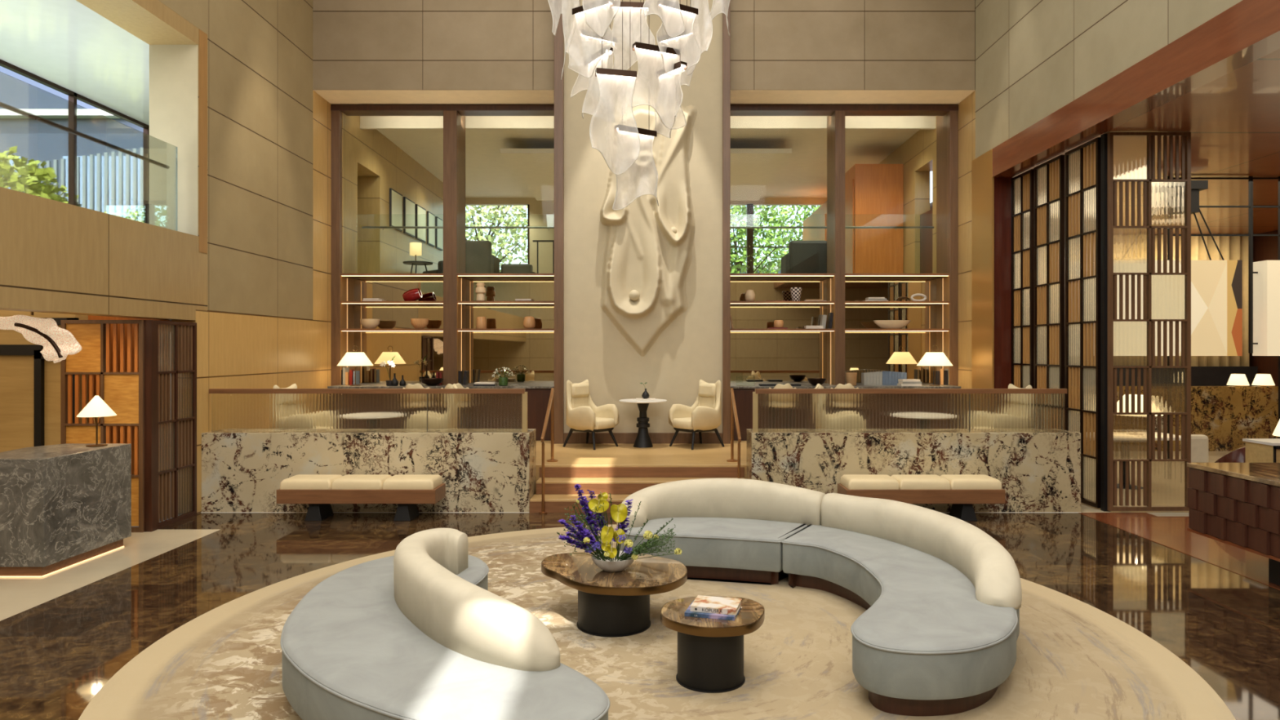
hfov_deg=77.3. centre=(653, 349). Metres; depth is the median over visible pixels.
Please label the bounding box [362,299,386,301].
book
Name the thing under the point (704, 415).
chair
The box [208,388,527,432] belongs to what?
glass balustrade
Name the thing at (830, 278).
light
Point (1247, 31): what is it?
wall
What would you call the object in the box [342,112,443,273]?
wall
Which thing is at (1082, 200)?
folding screen
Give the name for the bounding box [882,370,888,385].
book
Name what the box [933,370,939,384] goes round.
book
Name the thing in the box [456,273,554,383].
bookcase
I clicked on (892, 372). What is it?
book
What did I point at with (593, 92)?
glass pendant
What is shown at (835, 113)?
window
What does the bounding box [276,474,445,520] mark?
bench
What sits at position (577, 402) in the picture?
cushion
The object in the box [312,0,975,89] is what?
wall
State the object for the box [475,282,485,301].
vase
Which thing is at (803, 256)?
lounge armchair
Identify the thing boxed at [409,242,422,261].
table lamp
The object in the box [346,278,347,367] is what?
light
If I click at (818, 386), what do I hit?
chair
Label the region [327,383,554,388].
countertop
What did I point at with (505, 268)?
lounge armchair
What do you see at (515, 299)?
book
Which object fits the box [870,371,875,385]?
book
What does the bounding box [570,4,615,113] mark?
glass pendant
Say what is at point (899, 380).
book
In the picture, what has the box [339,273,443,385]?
bookcase
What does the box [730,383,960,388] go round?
countertop
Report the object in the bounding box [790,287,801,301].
vase
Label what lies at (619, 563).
bowl
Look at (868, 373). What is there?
book
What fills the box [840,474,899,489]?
seat cushion
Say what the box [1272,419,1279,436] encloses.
table lamp
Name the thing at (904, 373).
book
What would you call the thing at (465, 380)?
book
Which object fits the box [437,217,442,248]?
print
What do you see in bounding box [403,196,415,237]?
framed picture
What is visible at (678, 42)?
glass pendant
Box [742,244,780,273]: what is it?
plant
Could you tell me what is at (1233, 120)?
ceiling
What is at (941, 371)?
book
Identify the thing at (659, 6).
glass pendant
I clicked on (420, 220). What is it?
framed picture
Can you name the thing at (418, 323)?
wooden bowl
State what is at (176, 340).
folding screen
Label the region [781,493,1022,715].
curved sofa
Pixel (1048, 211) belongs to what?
folding screen
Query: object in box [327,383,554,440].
base cabinet
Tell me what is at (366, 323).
wooden bowl
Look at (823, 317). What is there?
book
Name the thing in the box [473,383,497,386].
book
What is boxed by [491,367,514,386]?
flower vase
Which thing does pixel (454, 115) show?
window
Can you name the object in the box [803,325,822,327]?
book
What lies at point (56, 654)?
floor
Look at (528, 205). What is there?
window
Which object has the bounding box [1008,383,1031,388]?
chair
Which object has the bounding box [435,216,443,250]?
framed picture
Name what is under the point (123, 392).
wall panel
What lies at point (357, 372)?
book
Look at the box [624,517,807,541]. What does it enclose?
seat cushion
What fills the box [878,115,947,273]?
wall
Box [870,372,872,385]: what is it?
book
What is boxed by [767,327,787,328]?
book
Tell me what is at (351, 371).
book
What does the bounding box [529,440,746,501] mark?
stairs
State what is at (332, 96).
ceiling
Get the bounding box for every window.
[0,59,149,134]
[330,104,554,386]
[356,104,958,386]
[527,204,529,263]
[730,204,788,273]
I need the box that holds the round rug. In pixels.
[78,524,1235,719]
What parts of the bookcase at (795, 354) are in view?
shelf, shelf, shelf, panel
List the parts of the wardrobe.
door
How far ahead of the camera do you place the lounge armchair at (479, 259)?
17.48 m
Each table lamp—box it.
[76,395,116,447]
[337,345,373,386]
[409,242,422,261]
[916,345,952,386]
[1116,394,1163,416]
[1226,373,1249,386]
[1251,373,1275,386]
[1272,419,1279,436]
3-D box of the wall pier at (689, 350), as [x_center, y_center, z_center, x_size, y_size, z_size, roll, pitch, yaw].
[-0.165,-2.745,13.785,2.670,8.510,1.630,0,0,0]
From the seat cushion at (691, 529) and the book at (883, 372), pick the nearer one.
the seat cushion at (691, 529)
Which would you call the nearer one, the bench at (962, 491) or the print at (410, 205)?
the bench at (962, 491)
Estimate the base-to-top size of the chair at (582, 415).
1.045 m
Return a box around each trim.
[144,320,157,531]
[200,511,528,512]
[940,511,1081,512]
[1100,133,1111,511]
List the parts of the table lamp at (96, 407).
stem, lamp shade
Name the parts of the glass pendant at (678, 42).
draped glass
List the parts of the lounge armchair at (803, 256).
armrest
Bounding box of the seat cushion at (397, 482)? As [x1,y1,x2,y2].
[382,474,442,489]
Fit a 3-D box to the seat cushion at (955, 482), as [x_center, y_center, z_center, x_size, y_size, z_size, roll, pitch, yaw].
[3.767,1.573,9.530,0.601,0.135,0.444,0,0,0]
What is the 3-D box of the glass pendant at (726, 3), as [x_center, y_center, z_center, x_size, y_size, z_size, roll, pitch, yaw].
[0.540,-4.761,6.320,0.246,4.477,0.113,0,0,-33]
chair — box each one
[272,383,297,388]
[448,383,457,388]
[563,379,618,449]
[668,379,724,449]
[814,383,823,388]
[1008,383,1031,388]
[1191,434,1245,462]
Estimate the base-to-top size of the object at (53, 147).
1.200 m
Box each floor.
[0,451,1279,719]
[354,278,936,279]
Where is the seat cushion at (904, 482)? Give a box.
[890,474,951,489]
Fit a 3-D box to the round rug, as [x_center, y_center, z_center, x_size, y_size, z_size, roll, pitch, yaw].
[0.020,1.991,5.720,6.840,0.016,6.840,0,0,0]
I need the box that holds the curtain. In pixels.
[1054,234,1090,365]
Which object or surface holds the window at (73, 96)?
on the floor
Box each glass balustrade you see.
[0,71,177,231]
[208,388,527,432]
[752,388,1066,432]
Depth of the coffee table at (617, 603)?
5.60 m
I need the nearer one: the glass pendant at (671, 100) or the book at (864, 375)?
the glass pendant at (671, 100)
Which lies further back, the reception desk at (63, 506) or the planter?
the planter
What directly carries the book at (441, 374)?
on the countertop
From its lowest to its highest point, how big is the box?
0.130 m
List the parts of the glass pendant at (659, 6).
draped glass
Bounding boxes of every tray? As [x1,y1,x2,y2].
[759,383,777,386]
[782,383,800,386]
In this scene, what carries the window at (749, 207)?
in the wall at (544, 248)
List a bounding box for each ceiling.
[313,89,974,104]
[377,129,919,197]
[500,148,791,200]
[929,48,1279,235]
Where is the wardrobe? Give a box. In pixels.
[844,164,903,273]
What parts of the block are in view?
door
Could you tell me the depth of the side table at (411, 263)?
16.88 m
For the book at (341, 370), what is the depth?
13.86 m
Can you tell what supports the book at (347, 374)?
on the countertop
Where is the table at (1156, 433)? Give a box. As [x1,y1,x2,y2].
[1089,431,1181,489]
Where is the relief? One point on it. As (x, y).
(647, 258)
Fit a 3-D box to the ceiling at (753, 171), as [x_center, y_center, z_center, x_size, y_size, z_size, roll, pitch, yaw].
[-0.150,-4.030,18.750,5.900,0.100,5.100,0,0,0]
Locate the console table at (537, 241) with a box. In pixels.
[533,240,554,273]
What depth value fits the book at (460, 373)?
13.90 m
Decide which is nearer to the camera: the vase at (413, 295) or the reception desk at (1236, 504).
the reception desk at (1236, 504)
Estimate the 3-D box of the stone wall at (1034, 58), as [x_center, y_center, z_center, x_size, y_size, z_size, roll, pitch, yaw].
[5.410,-5.060,3.535,0.300,3.880,19.070,0,0,0]
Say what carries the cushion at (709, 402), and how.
on the chair at (704, 415)
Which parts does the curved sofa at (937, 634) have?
backrest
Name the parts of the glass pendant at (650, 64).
draped glass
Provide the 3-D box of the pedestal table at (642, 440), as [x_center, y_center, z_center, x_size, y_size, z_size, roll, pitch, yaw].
[-0.160,1.145,12.500,0.750,0.730,0.750,0,0,0]
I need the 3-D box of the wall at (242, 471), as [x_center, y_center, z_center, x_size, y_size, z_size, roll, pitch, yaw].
[-3.542,1.511,10.115,4.035,0.978,0.550,0,0,0]
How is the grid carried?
on the floor at (56, 654)
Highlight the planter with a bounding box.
[845,372,857,386]
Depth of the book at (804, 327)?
13.94 m
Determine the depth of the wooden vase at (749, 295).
13.95 m
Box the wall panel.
[60,320,144,532]
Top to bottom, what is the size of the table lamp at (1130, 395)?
0.581 m
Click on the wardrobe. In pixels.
(869, 188)
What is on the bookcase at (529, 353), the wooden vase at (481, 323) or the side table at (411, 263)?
the wooden vase at (481, 323)
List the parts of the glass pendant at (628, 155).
draped glass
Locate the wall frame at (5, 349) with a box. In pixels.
[0,317,79,446]
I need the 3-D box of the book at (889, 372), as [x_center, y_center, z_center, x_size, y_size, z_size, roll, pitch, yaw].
[4.067,0.486,13.838,0.050,0.236,0.175,0,0,0]
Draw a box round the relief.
[600,104,697,356]
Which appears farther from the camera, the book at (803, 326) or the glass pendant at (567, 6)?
the book at (803, 326)
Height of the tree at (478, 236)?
6.022 m
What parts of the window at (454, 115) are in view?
rail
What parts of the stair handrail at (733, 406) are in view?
post, plate, rail, post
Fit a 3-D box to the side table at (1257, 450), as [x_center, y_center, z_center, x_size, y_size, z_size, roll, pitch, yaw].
[8.200,1.555,9.775,1.640,0.890,0.490,0,0,0]
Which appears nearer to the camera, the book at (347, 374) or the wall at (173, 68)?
the wall at (173, 68)
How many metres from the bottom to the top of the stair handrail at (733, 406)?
1.485 m
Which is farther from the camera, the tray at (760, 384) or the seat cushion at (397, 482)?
the tray at (760, 384)
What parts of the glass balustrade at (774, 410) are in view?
post, rail, seam post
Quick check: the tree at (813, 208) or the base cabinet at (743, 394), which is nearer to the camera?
the base cabinet at (743, 394)
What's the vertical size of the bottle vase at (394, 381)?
0.210 m
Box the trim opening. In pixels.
[199,29,207,253]
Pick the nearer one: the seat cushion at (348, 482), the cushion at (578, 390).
the seat cushion at (348, 482)
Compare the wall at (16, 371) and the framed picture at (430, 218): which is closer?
the wall at (16, 371)
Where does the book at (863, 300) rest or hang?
on the bookcase at (869, 347)
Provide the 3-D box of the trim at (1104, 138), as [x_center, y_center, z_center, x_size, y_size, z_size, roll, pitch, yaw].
[5.620,-0.340,9.940,0.080,4.680,0.080,0,0,0]
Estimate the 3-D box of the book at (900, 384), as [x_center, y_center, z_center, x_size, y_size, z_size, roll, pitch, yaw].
[4.332,0.587,13.540,0.340,0.034,0.240,0,0,0]
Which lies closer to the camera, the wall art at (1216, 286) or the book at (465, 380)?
the wall art at (1216, 286)
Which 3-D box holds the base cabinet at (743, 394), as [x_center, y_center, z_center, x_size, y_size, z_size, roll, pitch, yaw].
[3.180,1.058,13.870,3.880,0.905,1.140,0,0,0]
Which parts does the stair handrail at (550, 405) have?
post, rail, post, plate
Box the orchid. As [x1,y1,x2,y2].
[379,356,395,386]
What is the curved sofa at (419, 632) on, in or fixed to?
on the round rug
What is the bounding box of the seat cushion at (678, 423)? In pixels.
[672,417,693,429]
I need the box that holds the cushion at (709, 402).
[699,396,715,408]
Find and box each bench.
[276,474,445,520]
[837,474,1005,520]
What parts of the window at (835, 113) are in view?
glass balustrade, glass panel, handrail, rail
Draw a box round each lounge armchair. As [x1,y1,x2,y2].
[422,260,443,273]
[465,240,499,273]
[498,263,535,273]
[781,240,826,273]
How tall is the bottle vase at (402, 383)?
0.178 m
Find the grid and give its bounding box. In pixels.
[1167,176,1279,458]
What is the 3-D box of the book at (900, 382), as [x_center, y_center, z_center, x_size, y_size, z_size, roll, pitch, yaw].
[4.343,0.551,13.543,0.320,0.034,0.240,0,0,-1]
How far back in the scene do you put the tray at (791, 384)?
13.38 m
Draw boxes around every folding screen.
[157,320,196,528]
[1011,168,1033,388]
[1033,155,1064,388]
[1064,137,1100,508]
[1107,132,1191,511]
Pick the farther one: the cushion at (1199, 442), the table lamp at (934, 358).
the table lamp at (934, 358)
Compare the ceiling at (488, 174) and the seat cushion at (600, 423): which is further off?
the ceiling at (488, 174)
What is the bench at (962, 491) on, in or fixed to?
on the floor at (56, 654)
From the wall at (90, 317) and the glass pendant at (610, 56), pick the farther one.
the wall at (90, 317)
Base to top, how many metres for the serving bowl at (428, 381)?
0.120 m
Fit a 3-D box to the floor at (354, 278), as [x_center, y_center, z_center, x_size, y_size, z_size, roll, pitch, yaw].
[-1.000,-1.150,18.700,15.000,0.300,8.400,0,0,0]
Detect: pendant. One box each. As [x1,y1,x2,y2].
[0,311,81,363]
[547,0,562,35]
[560,0,580,79]
[568,0,613,77]
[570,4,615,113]
[581,47,615,122]
[582,0,620,37]
[589,0,639,174]
[611,0,654,70]
[612,0,658,210]
[629,0,686,129]
[642,0,684,37]
[654,59,687,137]
[656,0,700,75]
[659,0,693,101]
[685,0,712,75]
[705,0,729,35]
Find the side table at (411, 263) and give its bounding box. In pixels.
[403,261,432,273]
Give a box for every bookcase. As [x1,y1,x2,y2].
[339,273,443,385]
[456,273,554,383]
[730,273,835,385]
[844,273,950,385]
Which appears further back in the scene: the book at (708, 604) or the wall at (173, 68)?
the wall at (173, 68)
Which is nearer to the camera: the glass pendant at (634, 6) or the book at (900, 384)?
the glass pendant at (634, 6)
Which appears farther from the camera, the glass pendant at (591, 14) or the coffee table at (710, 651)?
the glass pendant at (591, 14)
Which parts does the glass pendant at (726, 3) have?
draped glass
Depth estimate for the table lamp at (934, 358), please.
13.40 m
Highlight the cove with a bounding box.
[360,115,936,129]
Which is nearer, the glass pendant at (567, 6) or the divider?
the glass pendant at (567, 6)
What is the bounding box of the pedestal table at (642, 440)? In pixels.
[618,398,666,448]
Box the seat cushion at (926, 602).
[782,524,1016,651]
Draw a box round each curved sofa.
[280,528,609,719]
[616,478,825,585]
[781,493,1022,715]
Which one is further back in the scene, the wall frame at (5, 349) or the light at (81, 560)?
the wall frame at (5, 349)
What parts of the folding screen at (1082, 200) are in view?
glass pane, glass pane, glass pane, glass pane, glass pane, glass pane, glass pane, glass pane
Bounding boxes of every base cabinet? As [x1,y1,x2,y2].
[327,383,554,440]
[730,383,960,440]
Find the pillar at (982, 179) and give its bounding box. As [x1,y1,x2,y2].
[971,148,994,388]
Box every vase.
[391,373,398,386]
[399,375,405,386]
[402,288,422,301]
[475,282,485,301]
[475,316,486,328]
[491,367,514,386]
[523,315,535,328]
[639,382,649,398]
[744,289,755,301]
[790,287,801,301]
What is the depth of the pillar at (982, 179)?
12.74 m
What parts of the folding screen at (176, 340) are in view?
glass pane, glass pane, glass pane, glass pane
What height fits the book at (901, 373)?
0.220 m
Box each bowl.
[360,319,379,328]
[410,318,428,328]
[420,377,444,386]
[556,484,681,572]
[591,551,634,572]
[807,377,826,386]
[873,320,911,328]
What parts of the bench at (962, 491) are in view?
leg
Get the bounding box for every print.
[405,198,414,235]
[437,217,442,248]
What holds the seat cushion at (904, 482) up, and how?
on the bench at (962, 491)
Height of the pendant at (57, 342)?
0.738 m
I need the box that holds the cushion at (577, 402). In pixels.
[572,396,587,408]
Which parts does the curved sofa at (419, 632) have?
backrest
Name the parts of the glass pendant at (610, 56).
draped glass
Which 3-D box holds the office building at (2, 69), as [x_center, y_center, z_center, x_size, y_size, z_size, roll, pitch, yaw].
[-19.350,-8.000,20.875,21.300,14.000,4.250,0,0,0]
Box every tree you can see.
[465,205,527,271]
[730,205,792,273]
[766,205,820,272]
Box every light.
[0,546,124,577]
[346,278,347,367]
[461,278,462,370]
[830,278,831,384]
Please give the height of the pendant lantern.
2.680 m
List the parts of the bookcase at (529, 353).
panel, shelf, shelf, shelf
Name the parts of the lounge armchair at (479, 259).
armrest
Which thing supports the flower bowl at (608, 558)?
on the coffee table at (617, 603)
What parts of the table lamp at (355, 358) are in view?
lamp shade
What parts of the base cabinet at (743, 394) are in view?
door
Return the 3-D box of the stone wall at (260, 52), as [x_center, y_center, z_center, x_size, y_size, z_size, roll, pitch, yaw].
[-5.710,-3.745,11.525,0.300,6.510,3.090,0,0,0]
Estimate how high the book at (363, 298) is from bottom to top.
0.025 m
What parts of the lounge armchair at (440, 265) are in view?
armrest, backrest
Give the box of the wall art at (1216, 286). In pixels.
[1116,180,1242,355]
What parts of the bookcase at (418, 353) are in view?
panel, shelf, shelf, shelf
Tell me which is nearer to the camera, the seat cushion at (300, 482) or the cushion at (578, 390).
the seat cushion at (300, 482)
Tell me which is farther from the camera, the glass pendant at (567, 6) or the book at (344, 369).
the book at (344, 369)
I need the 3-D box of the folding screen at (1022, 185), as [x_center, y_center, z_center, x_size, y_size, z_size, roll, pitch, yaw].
[5.580,-0.340,12.090,0.050,4.640,0.660,0,0,0]
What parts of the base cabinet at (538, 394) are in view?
door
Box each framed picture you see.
[389,188,402,231]
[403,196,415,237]
[415,204,426,242]
[426,211,435,246]
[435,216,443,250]
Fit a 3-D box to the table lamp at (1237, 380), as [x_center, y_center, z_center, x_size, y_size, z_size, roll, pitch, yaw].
[11.620,0.599,15.900,0.373,0.240,0.373,0,0,0]
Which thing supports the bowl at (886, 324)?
on the bookcase at (869, 347)
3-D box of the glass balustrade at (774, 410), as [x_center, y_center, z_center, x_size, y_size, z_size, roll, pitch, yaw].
[3.190,0.752,9.966,3.900,0.540,0.072,0,0,0]
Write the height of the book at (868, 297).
0.020 m
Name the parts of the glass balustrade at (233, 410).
rail, seam post, post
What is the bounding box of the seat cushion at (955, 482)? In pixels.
[940,474,1002,489]
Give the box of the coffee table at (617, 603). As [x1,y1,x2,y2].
[541,551,687,636]
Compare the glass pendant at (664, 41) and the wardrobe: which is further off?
the wardrobe
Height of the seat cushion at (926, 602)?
0.030 m
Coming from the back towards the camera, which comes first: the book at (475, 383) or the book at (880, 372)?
the book at (880, 372)
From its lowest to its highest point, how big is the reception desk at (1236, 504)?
0.925 m
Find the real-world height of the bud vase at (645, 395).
0.250 m
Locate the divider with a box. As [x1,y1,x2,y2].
[1089,386,1278,451]
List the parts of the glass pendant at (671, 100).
draped glass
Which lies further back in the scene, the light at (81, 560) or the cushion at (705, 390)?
the cushion at (705, 390)
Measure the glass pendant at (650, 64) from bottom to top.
5.376 m
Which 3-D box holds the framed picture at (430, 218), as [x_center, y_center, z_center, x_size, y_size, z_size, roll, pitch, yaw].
[-5.378,-2.920,19.348,0.044,0.780,0.578,0,0,0]
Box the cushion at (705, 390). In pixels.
[698,383,716,397]
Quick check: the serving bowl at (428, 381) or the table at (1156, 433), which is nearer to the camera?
the table at (1156, 433)
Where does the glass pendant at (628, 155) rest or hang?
hanging from the ceiling
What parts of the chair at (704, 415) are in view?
leg, leg, frame, leg, leg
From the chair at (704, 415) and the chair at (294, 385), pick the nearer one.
the chair at (294, 385)
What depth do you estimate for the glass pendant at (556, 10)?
6.30 m
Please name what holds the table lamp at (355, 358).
on the countertop
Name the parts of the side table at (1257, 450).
frame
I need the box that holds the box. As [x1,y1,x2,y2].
[773,320,783,327]
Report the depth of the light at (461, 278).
14.11 m
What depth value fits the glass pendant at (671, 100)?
5.89 m
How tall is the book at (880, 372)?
0.232 m
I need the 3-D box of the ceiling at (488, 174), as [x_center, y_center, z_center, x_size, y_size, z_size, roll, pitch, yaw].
[-0.150,-4.400,18.350,12.300,0.200,8.900,0,0,0]
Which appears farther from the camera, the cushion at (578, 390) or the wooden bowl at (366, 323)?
the wooden bowl at (366, 323)
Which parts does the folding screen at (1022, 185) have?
glass pane, glass pane, glass pane, glass pane, glass pane, glass pane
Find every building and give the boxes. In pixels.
[0,66,143,132]
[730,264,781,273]
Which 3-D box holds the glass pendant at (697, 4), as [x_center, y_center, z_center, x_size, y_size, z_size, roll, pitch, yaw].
[0.339,-4.522,5.928,0.206,4.956,0.106,0,0,-15]
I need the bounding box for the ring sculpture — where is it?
[911,293,926,301]
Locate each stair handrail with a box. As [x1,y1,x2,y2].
[538,387,557,514]
[726,387,741,478]
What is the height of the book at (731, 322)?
0.242 m
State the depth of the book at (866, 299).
13.94 m
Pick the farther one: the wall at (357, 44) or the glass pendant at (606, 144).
the wall at (357, 44)
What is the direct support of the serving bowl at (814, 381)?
on the countertop
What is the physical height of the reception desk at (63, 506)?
1.045 m
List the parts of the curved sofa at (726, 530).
backrest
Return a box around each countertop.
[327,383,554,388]
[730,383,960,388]
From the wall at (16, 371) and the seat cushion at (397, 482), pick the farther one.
the seat cushion at (397, 482)
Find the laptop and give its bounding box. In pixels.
[736,375,755,386]
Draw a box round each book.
[341,369,342,384]
[342,367,349,384]
[345,372,349,384]
[349,369,355,384]
[353,370,359,384]
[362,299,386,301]
[363,297,384,299]
[439,371,443,384]
[457,370,463,384]
[462,370,469,384]
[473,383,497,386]
[474,382,497,384]
[515,298,533,300]
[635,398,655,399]
[684,600,741,620]
[690,595,742,615]
[730,315,733,328]
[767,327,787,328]
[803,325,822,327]
[804,327,823,328]
[819,315,826,328]
[826,312,832,328]
[861,372,866,385]
[862,300,888,301]
[865,297,884,299]
[865,298,886,300]
[865,372,870,385]
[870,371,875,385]
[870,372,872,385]
[873,371,879,385]
[878,371,882,385]
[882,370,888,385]
[882,371,885,385]
[888,371,891,385]
[891,371,894,385]
[894,371,897,385]
[897,378,920,382]
[897,381,921,383]
[897,383,921,386]
[900,372,903,378]
[903,372,906,378]
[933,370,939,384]
[937,368,943,384]
[943,370,947,384]
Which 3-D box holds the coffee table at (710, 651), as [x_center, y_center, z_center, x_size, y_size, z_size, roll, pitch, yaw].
[0.361,1.780,4.852,0.637,0.403,0.600,0,0,0]
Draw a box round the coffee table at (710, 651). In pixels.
[660,595,764,693]
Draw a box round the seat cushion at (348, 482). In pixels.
[330,474,391,489]
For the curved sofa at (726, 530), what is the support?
on the round rug
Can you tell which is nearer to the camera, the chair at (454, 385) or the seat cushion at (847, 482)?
the seat cushion at (847, 482)
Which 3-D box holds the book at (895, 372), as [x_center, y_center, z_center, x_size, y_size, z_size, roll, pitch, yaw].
[4.173,0.490,13.838,0.050,0.228,0.175,0,0,0]
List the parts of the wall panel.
silk pane, silk pane, silk pane, silk pane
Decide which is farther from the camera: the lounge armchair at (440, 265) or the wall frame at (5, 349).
the lounge armchair at (440, 265)
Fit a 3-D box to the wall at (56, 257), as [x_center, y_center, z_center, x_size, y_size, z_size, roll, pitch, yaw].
[-5.860,-2.500,3.905,0.600,9.000,19.810,0,0,0]
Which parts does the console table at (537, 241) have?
leg, leg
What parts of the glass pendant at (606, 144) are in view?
draped glass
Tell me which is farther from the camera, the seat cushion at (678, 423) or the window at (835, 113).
the window at (835, 113)
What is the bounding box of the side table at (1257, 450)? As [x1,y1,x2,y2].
[1242,438,1279,462]
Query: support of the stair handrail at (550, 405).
on the floor at (56, 654)
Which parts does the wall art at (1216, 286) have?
hook frame, ceiling plate, hanger rod, hanger rod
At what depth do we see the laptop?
13.53 m
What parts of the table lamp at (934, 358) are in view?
stem, lamp shade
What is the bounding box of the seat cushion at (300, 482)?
[280,474,342,489]
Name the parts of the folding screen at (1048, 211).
glass pane, glass pane, glass pane, glass pane, glass pane, glass pane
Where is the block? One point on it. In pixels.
(808, 234)
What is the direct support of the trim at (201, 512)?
attached to the wall at (242, 471)
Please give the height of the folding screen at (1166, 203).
4.660 m
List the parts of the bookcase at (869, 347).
shelf, shelf, shelf, panel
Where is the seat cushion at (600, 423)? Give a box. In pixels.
[594,417,614,429]
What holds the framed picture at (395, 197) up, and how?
attached to the wall at (372, 165)
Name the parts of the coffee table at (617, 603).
foot plate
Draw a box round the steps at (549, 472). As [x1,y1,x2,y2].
[529,466,744,512]
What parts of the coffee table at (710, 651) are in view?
foot plate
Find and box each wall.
[0,0,331,514]
[0,310,88,452]
[88,315,169,474]
[149,44,198,235]
[201,428,535,512]
[207,0,312,319]
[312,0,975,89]
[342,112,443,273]
[465,197,826,273]
[746,428,1080,511]
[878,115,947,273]
[920,0,1279,388]
[975,0,1242,158]
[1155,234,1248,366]
[1248,230,1278,386]
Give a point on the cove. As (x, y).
(366, 122)
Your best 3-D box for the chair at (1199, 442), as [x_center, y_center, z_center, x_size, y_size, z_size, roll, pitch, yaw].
[7.630,1.572,10.579,1.000,0.863,0.642,0,0,0]
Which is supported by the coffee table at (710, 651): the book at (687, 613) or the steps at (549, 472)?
the book at (687, 613)
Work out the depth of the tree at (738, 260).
28.11 m
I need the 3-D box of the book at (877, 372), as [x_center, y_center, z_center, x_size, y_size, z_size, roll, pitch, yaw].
[3.857,0.490,13.838,0.050,0.228,0.175,0,0,0]
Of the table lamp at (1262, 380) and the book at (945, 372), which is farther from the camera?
the table lamp at (1262, 380)
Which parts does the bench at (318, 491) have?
leg, leg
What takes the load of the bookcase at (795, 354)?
on the countertop
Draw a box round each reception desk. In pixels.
[0,443,131,577]
[1186,462,1279,586]
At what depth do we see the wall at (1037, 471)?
9.84 m
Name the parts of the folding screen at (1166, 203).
glass pane, glass pane, glass pane, glass pane, glass pane, glass pane, glass pane, glass pane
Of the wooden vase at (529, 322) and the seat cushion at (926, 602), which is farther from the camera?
the wooden vase at (529, 322)
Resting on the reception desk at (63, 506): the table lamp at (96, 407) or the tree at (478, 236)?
the table lamp at (96, 407)
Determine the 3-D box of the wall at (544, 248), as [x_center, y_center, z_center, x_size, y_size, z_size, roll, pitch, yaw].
[-0.100,-2.800,22.700,10.600,3.000,0.200,0,0,0]
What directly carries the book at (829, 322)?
on the bookcase at (795, 354)
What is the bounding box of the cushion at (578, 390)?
[571,383,589,397]
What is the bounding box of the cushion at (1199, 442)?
[1191,434,1208,462]
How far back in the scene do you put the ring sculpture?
14.00 m
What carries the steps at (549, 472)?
attached to the stairs at (572, 455)
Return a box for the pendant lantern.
[1252,260,1279,355]
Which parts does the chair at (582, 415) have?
leg, leg, frame, leg, leg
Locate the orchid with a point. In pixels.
(388, 382)
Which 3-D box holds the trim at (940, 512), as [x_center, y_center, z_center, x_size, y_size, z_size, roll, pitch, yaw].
[3.235,1.997,9.836,4.050,0.006,0.008,0,0,0]
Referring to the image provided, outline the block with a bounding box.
[802,200,826,240]
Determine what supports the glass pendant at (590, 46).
hanging from the ceiling
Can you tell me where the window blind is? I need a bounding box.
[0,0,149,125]
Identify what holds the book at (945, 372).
on the countertop
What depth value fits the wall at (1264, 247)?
18.27 m

